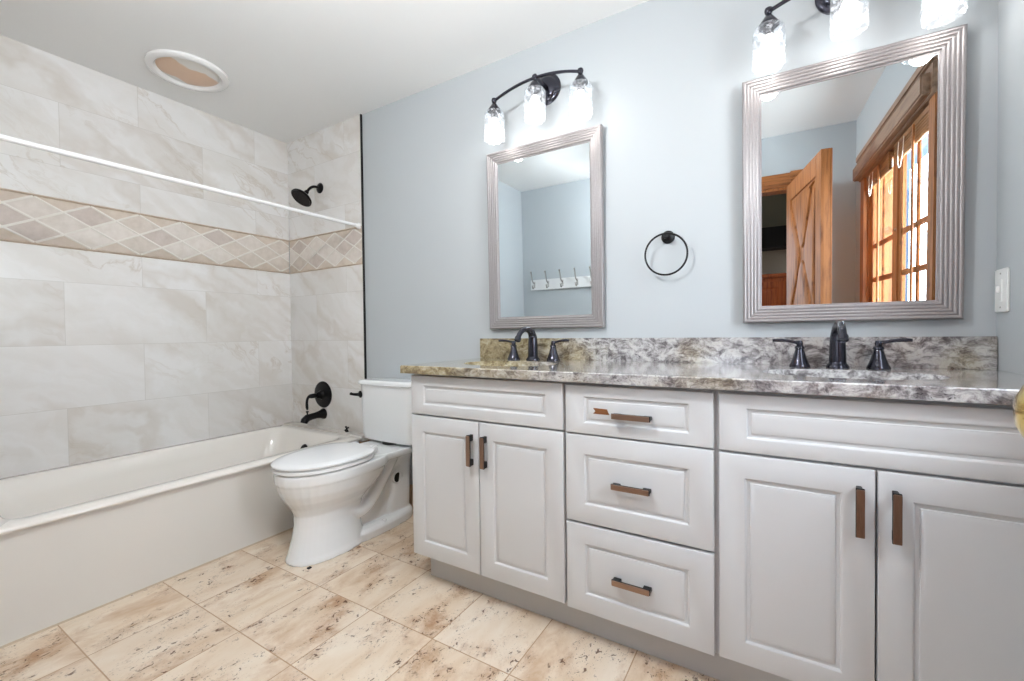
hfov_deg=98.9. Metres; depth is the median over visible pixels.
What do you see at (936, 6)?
shade
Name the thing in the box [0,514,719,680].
floor
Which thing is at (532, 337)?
faucet
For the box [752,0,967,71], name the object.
vanity light
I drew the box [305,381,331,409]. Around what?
tub valve
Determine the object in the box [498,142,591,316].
mirror glass
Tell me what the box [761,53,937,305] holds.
mirror glass
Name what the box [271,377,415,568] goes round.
toilet
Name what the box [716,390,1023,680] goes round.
vanity cabinet
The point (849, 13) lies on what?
shade
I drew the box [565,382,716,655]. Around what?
drawers
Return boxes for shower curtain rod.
[0,134,361,228]
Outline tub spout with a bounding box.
[300,408,326,423]
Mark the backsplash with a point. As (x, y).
(941, 352)
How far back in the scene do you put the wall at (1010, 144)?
1.20 m
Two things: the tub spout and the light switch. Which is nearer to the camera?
the light switch
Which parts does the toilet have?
lid, seat, bowl, flush lever, tank lid, tank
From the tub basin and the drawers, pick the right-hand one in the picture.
the drawers
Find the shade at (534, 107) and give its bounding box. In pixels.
[524,74,545,119]
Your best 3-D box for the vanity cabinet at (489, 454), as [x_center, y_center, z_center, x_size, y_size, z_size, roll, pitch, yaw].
[0.019,0.491,1.807,0.668,0.730,0.578,0,1,31]
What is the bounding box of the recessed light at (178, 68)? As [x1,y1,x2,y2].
[144,49,229,92]
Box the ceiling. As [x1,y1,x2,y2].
[0,0,648,142]
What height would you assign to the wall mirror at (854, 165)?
0.859 m
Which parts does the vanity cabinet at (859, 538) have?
door, false drawer, handle, door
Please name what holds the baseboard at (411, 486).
attached to the wall at (666, 77)
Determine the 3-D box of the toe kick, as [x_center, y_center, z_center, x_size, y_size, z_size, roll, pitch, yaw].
[0.537,0.911,1.543,1.775,0.112,0.444,0,1,31]
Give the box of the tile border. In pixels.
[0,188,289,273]
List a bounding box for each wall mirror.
[486,124,605,328]
[742,23,967,322]
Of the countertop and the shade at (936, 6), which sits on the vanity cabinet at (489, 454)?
the countertop
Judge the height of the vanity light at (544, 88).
0.305 m
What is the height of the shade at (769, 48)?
0.194 m
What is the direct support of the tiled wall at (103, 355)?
attached to the wall
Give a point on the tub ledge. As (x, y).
(309, 426)
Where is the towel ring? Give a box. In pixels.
[644,231,687,275]
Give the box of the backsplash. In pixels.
[480,336,997,369]
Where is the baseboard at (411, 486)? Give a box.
[410,484,412,506]
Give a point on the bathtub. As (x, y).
(76, 540)
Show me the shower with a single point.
(300, 196)
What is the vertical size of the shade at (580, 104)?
0.194 m
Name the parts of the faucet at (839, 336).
lever, handle, spout, handle, lever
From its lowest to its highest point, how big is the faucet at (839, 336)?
0.151 m
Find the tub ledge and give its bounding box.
[284,422,369,443]
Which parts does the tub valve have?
lever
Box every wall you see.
[0,35,292,477]
[287,115,363,432]
[289,0,998,484]
[996,0,1023,374]
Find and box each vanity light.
[484,67,592,140]
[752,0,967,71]
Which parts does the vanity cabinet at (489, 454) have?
door, handle, handle, false drawer, door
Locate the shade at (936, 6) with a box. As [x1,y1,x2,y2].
[920,0,967,25]
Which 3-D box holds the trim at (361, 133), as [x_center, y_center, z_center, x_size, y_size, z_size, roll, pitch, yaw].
[-0.908,-0.387,2.684,0.009,1.982,0.012,0,1,31]
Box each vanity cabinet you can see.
[411,374,567,602]
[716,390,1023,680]
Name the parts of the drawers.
handle, handle, handle, drawer, drawer, drawer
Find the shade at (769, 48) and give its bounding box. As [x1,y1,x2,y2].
[752,6,785,71]
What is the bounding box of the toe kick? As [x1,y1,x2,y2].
[431,558,791,680]
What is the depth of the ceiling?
1.99 m
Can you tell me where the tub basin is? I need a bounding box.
[0,424,360,534]
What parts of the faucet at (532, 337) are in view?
lever, handle, spout, handle, lever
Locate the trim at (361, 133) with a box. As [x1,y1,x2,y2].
[360,114,366,378]
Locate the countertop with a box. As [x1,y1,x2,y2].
[400,358,1023,404]
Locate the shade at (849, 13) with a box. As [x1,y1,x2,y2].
[830,0,868,37]
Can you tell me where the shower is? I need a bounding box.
[291,183,322,206]
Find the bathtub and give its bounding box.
[0,424,360,648]
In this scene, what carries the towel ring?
attached to the wall at (666, 77)
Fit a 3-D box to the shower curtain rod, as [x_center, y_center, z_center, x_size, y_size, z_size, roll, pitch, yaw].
[-1.330,-0.688,2.045,0.038,0.038,1.511,0,1,31]
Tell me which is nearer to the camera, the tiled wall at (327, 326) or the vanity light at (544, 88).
the vanity light at (544, 88)
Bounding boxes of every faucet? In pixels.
[498,327,568,360]
[772,320,912,368]
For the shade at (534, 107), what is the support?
attached to the vanity light at (544, 88)
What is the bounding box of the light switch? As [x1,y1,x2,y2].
[995,267,1009,312]
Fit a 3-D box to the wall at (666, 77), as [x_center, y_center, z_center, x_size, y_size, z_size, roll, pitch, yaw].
[-0.044,-0.209,2.231,3.726,2.342,0.136,0,1,31]
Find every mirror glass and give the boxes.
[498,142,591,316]
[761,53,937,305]
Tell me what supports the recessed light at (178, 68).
in the ceiling
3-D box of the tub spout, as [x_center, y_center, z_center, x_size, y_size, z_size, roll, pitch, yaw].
[-1.294,0.492,2.841,0.072,0.083,0.164,0,1,31]
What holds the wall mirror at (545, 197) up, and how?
attached to the wall at (666, 77)
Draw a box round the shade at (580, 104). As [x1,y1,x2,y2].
[569,67,592,118]

